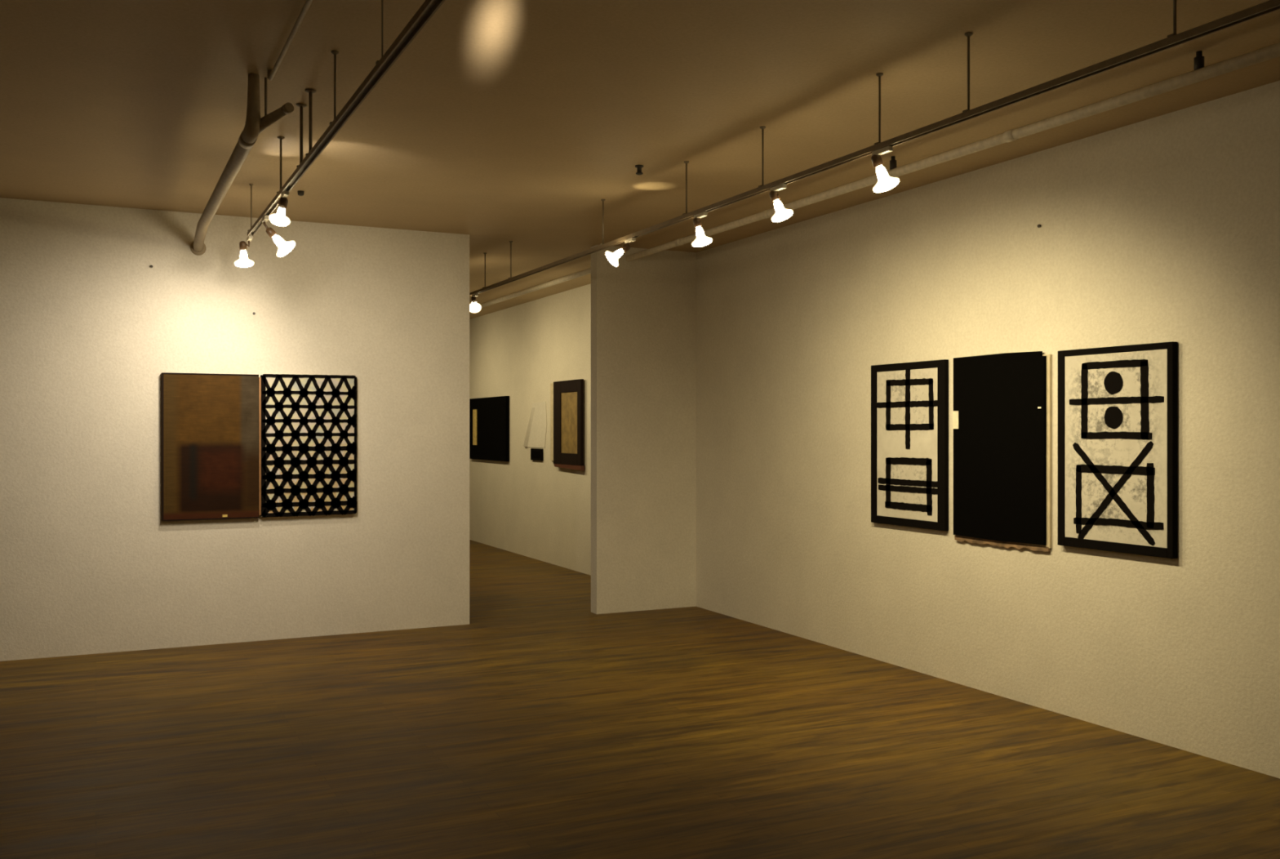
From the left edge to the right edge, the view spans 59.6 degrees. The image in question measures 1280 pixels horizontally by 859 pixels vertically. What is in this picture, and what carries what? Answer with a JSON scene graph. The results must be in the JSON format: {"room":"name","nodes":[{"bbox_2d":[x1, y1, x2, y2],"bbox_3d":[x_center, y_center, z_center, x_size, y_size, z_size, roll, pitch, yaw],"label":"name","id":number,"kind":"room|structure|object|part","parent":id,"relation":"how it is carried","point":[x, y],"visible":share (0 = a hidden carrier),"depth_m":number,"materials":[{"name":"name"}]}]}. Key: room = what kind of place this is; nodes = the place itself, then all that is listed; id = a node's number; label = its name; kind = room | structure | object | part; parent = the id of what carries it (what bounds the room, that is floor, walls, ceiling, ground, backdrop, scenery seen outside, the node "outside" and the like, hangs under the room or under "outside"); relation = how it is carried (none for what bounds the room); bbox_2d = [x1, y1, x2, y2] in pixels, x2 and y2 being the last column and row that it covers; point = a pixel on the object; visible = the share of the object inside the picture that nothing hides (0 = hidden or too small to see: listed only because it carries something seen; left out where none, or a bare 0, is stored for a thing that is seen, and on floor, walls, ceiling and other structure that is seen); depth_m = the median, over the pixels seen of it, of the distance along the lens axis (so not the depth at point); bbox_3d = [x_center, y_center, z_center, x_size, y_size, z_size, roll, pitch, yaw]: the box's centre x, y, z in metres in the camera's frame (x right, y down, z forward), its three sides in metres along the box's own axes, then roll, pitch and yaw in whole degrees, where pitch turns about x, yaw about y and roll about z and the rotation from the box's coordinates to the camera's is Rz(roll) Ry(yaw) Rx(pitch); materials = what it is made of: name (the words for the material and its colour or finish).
{"room":"museum","nodes":[
{"label":"museum","id":0,"kind":"room"},
{"bbox_2d":[0,197,696,661],"bbox_3d":[-3.672,0.000,8.150,9.230,3.200,0.130,0,0,-26],"label":"wall","id":1,"kind":"structure","parent":0,"point":[90,563],"depth_m":8.52,"materials":[{"name":"paint"}]},
{"bbox_2d":[161,372,357,520],"bbox_3d":[-2.852,0.122,8.451,1.407,1.091,0.041,0,0,-26],"label":"diptych","id":2,"kind":"object","parent":1,"relation":"attached to","point":[234,446],"visible":1,"depth_m":8.42,"materials":[{"name":"painted canvas"},{"name":"black paint"},{"name":"brown wood"}]},
{"bbox_3d":[-3.183,0.127,8.292,0.673,1.081,0.038,0,0,-26],"label":"brown panel","id":3,"kind":"part","parent":2,"relation":"part of","materials":[{"name":"brown paint"}]},
{"bbox_3d":[-2.546,0.123,8.605,0.709,1.071,0.033,0,0,-26],"label":"lattice panel","id":4,"kind":"part","parent":2,"relation":"part of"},
{"bbox_2d":[0,539,1279,858],"bbox_3d":[-2.714,1.650,6.353,9.480,0.100,19.400,0,0,-26],"label":"floor","id":5,"kind":"structure","parent":0,"point":[544,725],"depth_m":5.40,"materials":[{"name":"brown wood"}]},
{"bbox_2d":[0,0,1279,319],"bbox_3d":[-2.714,-1.650,6.353,9.480,0.100,19.400,0,0,-26],"label":"ceiling","id":6,"kind":"structure","parent":0,"point":[500,122],"depth_m":5.40,"materials":[{"name":"white paint"}]},
{"bbox_2d":[190,73,293,255],"bbox_3d":[-2.435,-1.444,6.598,0.188,0.312,3.749,0,0,-26],"label":"ceiling pipe","id":7,"kind":"object","parent":6,"relation":"hanging from","point":[255,125],"visible":1,"depth_m":5.30,"materials":[{"name":"metal"}]},
{"bbox_3d":[-1.703,-1.496,5.088,0.012,0.207,0.012,0,0,-26],"label":"hanger rod","id":8,"kind":"part","parent":7,"relation":"part of","materials":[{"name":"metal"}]},
{"bbox_2d":[267,0,312,80],"bbox_3d":[0.058,-1.577,1.482,0.028,0.044,7.814,0,0,-26],"label":"conduit","id":9,"kind":"object","parent":6,"relation":"attached to","point":[271,73],"visible":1,"depth_m":4.47,"materials":[{"name":"grey metal"}]},
{"bbox_2d":[297,190,304,195],"bbox_3d":[-2.278,-1.585,7.508,0.044,0.030,0.044,0,0,-26],"label":"ceiling hook","id":10,"kind":"object","parent":6,"relation":"attached to","point":[300,193],"visible":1,"depth_m":7.49,"materials":[{"name":"metal"}]},
{"bbox_2d":[247,0,444,235],"bbox_3d":[-1.068,-1.434,4.274,0.051,0.332,6.820,0,0,-26],"label":"track","id":11,"kind":"object","parent":6,"relation":"hanging from","point":[427,10],"visible":0.99,"depth_m":4.58,"materials":[{"name":"metal"}]},
{"bbox_2d":[234,235,253,266],"bbox_3d":[-2.612,-1.172,7.395,0.126,0.193,0.223,0,0,-26],"label":"lamp","id":12,"kind":"object","parent":11,"relation":"hanging from","point":[243,261],"visible":1,"depth_m":7.40,"materials":[{"name":"white glass"}]},
{"bbox_3d":[-2.635,-1.144,7.441,0.126,0.138,0.120,0,0,-26],"label":"bulb","id":13,"kind":"part","parent":12,"relation":"part of","materials":[{"name":"white glass"}]},
{"bbox_3d":[-2.534,-1.444,7.286,0.008,0.307,0.008,0,0,-26],"label":"hanger rod","id":14,"kind":"part","parent":11,"relation":"part of","materials":[{"name":"metal"}]},
{"bbox_2d":[262,215,295,257],"bbox_3d":[-2.180,-1.154,6.728,0.208,0.227,0.139,0,0,-39],"label":"lamp","id":15,"kind":"object","parent":11,"relation":"hanging from","point":[284,246],"visible":1,"depth_m":6.71,"materials":[{"name":"white glass"}]},
{"bbox_3d":[-2.149,-1.115,6.760,0.137,0.147,0.128,0,0,9],"label":"bulb","id":16,"kind":"part","parent":15,"relation":"part of","materials":[{"name":"white glass"}]},
{"bbox_2d":[268,190,290,226],"bbox_3d":[-1.933,-1.185,6.027,0.114,0.166,0.223,0,0,-26],"label":"lamp","id":17,"kind":"object","parent":11,"relation":"hanging from","point":[279,219],"visible":1,"depth_m":6.04,"materials":[{"name":"white glass"}]},
{"bbox_3d":[-1.961,-1.163,6.084,0.104,0.124,0.104,0,0,10],"label":"bulb","id":18,"kind":"part","parent":17,"relation":"part of","materials":[{"name":"white glass"}]},
{"bbox_3d":[-1.965,-1.444,6.117,0.012,0.307,0.012,0,0,-26],"label":"hanger rod","id":19,"kind":"part","parent":11,"relation":"part of","materials":[{"name":"metal"}]},
{"bbox_3d":[-1.667,-1.444,5.505,0.016,0.307,0.016,0,0,-26],"label":"hanger rod","id":20,"kind":"part","parent":11,"relation":"part of","materials":[{"name":"metal"}]},
{"bbox_3d":[-1.554,-1.444,5.272,0.016,0.307,0.016,0,0,-26],"label":"hanger rod","id":21,"kind":"part","parent":11,"relation":"part of","materials":[{"name":"metal"}]},
{"bbox_3d":[-1.291,-1.444,4.732,0.010,0.307,0.010,0,0,-26],"label":"hanger rod","id":22,"kind":"part","parent":11,"relation":"part of","materials":[{"name":"metal"}]},
{"bbox_3d":[-0.910,-1.444,3.950,0.006,0.307,0.006,0,0,-26],"label":"hanger rod","id":23,"kind":"part","parent":11,"relation":"part of","materials":[{"name":"metal"}]},
{"bbox_2d":[635,164,643,174],"bbox_3d":[-0.004,-1.573,6.779,0.052,0.055,0.052,0,0,-26],"label":"sprinkler head","id":24,"kind":"object","parent":6,"relation":"attached to","point":[638,166],"visible":1,"depth_m":6.76},
{"bbox_2d":[469,0,1279,297],"bbox_3d":[-0.716,-1.429,8.715,0.042,0.342,14.500,0,0,-26],"label":"track","id":25,"kind":"object","parent":6,"relation":"hanging from","point":[1175,39],"visible":0.8,"depth_m":4.51,"materials":[{"name":"metal"}]},
{"bbox_2d":[469,293,481,312],"bbox_3d":[-1.526,-1.177,10.469,0.121,0.163,0.245,0,0,-26],"label":"lamp","id":26,"kind":"object","parent":25,"relation":"hanging from","point":[474,307],"visible":0.98,"depth_m":10.50,"materials":[{"name":"white glass"}]},
{"bbox_3d":[-1.551,-1.160,10.519,0.121,0.129,0.134,0,0,-26],"label":"bulb","id":27,"kind":"part","parent":26,"relation":"part of","materials":[{"name":"white glass"}]},
{"bbox_3d":[-1.403,-1.440,10.127,0.010,0.317,0.010,0,0,-26],"label":"hanger rod","id":28,"kind":"part","parent":25,"relation":"part of","materials":[{"name":"metal"}]},
{"bbox_3d":[-1.097,-1.440,9.498,0.010,0.317,0.010,0,0,-26],"label":"hanger rod","id":29,"kind":"part","parent":25,"relation":"part of","materials":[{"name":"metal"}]},
{"bbox_3d":[-0.257,-1.440,7.771,0.010,0.317,0.010,0,0,-26],"label":"hanger rod","id":30,"kind":"part","parent":25,"relation":"part of","materials":[{"name":"metal"}]},
{"bbox_2d":[605,237,635,266],"bbox_3d":[-0.121,-1.170,7.410,0.226,0.176,0.125,0,0,19],"label":"lamp","id":31,"kind":"object","parent":25,"relation":"hanging from","point":[613,257],"visible":1,"depth_m":7.40,"materials":[{"name":"white glass"}]},
{"bbox_3d":[-0.172,-1.147,7.438,0.132,0.129,0.116,0,0,-26],"label":"bulb","id":32,"kind":"part","parent":31,"relation":"part of","materials":[{"name":"white glass"}]},
{"bbox_3d":[0.277,-1.440,6.674,0.010,0.317,0.010,0,0,-26],"label":"hanger rod","id":33,"kind":"part","parent":25,"relation":"part of","materials":[{"name":"metal"}]},
{"bbox_2d":[691,211,712,246],"bbox_3d":[0.373,-1.165,6.553,0.122,0.185,0.166,0,0,-26],"label":"lamp","id":34,"kind":"object","parent":25,"relation":"hanging from","point":[701,240],"visible":1,"depth_m":6.54,"materials":[{"name":"white glass"}]},
{"bbox_3d":[0.364,-1.141,6.571,0.122,0.138,0.126,0,0,-26],"label":"bulb","id":35,"kind":"part","parent":34,"relation":"part of","materials":[{"name":"white glass"}]},
{"bbox_3d":[0.649,-1.440,5.910,0.010,0.317,0.010,0,0,-26],"label":"hanger rod","id":36,"kind":"part","parent":25,"relation":"part of","materials":[{"name":"metal"}]},
{"bbox_2d":[769,183,793,222],"bbox_3d":[0.743,-1.169,5.800,0.116,0.178,0.140,0,0,-26],"label":"lamp","id":37,"kind":"object","parent":25,"relation":"hanging from","point":[781,214],"visible":1,"depth_m":5.79,"materials":[{"name":"white glass"}]},
{"bbox_3d":[0.738,-1.146,5.810,0.115,0.132,0.118,0,0,-26],"label":"bulb","id":38,"kind":"part","parent":37,"relation":"part of","materials":[{"name":"white glass"}]},
{"bbox_3d":[1.078,-1.440,5.029,0.010,0.317,0.010,0,0,-26],"label":"hanger rod","id":39,"kind":"part","parent":25,"relation":"part of","materials":[{"name":"metal"}]},
{"bbox_2d":[871,145,899,192],"bbox_3d":[1.117,-1.166,5.050,0.133,0.184,0.163,0,0,-26],"label":"lamp","id":40,"kind":"object","parent":25,"relation":"hanging from","point":[886,182],"visible":1,"depth_m":5.03,"materials":[{"name":"white glass"}]},
{"bbox_3d":[1.116,-1.143,5.069,0.117,0.139,0.126,0,0,-26],"label":"bulb","id":41,"kind":"part","parent":40,"relation":"part of","materials":[{"name":"white glass"}]},
{"bbox_3d":[1.328,-1.440,4.516,0.010,0.317,0.010,0,0,-26],"label":"hanger rod","id":42,"kind":"part","parent":25,"relation":"part of","materials":[{"name":"metal"}]},
{"bbox_3d":[1.748,-1.440,3.653,0.010,0.317,0.010,0,0,-26],"label":"hanger rod","id":43,"kind":"part","parent":25,"relation":"part of","materials":[{"name":"metal"}]},
{"bbox_2d":[480,42,1279,307],"bbox_3d":[0.757,-1.536,8.042,0.058,0.129,19.000,0,0,-26],"label":"ceiling pipe","id":44,"kind":"object","parent":6,"relation":"hanging from","point":[1200,73],"visible":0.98,"depth_m":5.73,"materials":[{"name":"metal"}]},
{"bbox_2d":[469,80,1279,777],"bbox_3d":[1.436,0.000,8.373,0.150,3.200,19.300,0,0,-26],"label":"wall","id":45,"kind":"structure","parent":0,"point":[1165,228],"depth_m":6.65,"materials":[{"name":"paint"}]},
{"bbox_2d":[469,395,509,461],"bbox_3d":[-2.097,-0.010,15.388,0.060,0.861,1.632,0,0,-26],"label":"painting","id":46,"kind":"object","parent":45,"relation":"attached to","point":[489,417],"visible":0.89,"depth_m":15.23,"materials":[{"name":"black paint"}]},
{"bbox_2d":[523,400,546,447],"bbox_3d":[-1.310,-0.061,13.788,0.050,0.563,0.776,0,0,-26],"label":"sheet","id":47,"kind":"object","parent":45,"relation":"attached to","point":[535,435],"visible":1,"depth_m":13.72,"materials":[{"name":"white paper"}]},
{"bbox_2d":[530,448,543,460],"bbox_3d":[-1.266,0.307,13.717,0.032,0.146,0.370,0,0,-26],"label":"plaque","id":48,"kind":"object","parent":45,"relation":"attached to","point":[536,454],"visible":1,"depth_m":13.67,"materials":[{"name":"black paint"}]},
{"bbox_2d":[550,378,584,470],"bbox_3d":[-0.853,-0.052,12.836,0.060,1.014,1.019,0,0,-26],"label":"framed picture","id":49,"kind":"object","parent":45,"relation":"attached to","point":[566,397],"visible":1,"depth_m":12.72,"materials":[{"name":"brown wood"}]},
{"bbox_2d":[871,359,948,530],"bbox_3d":[1.784,0.100,7.443,0.033,1.090,0.753,0,0,-26],"label":"painting","id":50,"kind":"object","parent":45,"relation":"attached to","point":[909,401],"visible":1,"depth_m":7.40,"materials":[{"name":"white fabric"}]},
{"bbox_2d":[952,351,1051,551],"bbox_3d":[2.150,0.126,6.689,0.036,1.158,0.784,0,0,-26],"label":"painting","id":51,"kind":"object","parent":45,"relation":"attached to","point":[1002,412],"visible":1,"depth_m":6.63,"materials":[{"name":"black paint"},{"name":"pale wood"}]},
{"bbox_2d":[1057,341,1177,558],"bbox_3d":[2.517,0.103,5.932,0.038,1.087,0.745,0,0,-26],"label":"painting","id":52,"kind":"object","parent":45,"relation":"attached to","point":[1117,406],"visible":1,"depth_m":5.88,"materials":[{"name":"grey fabric"}]}
]}

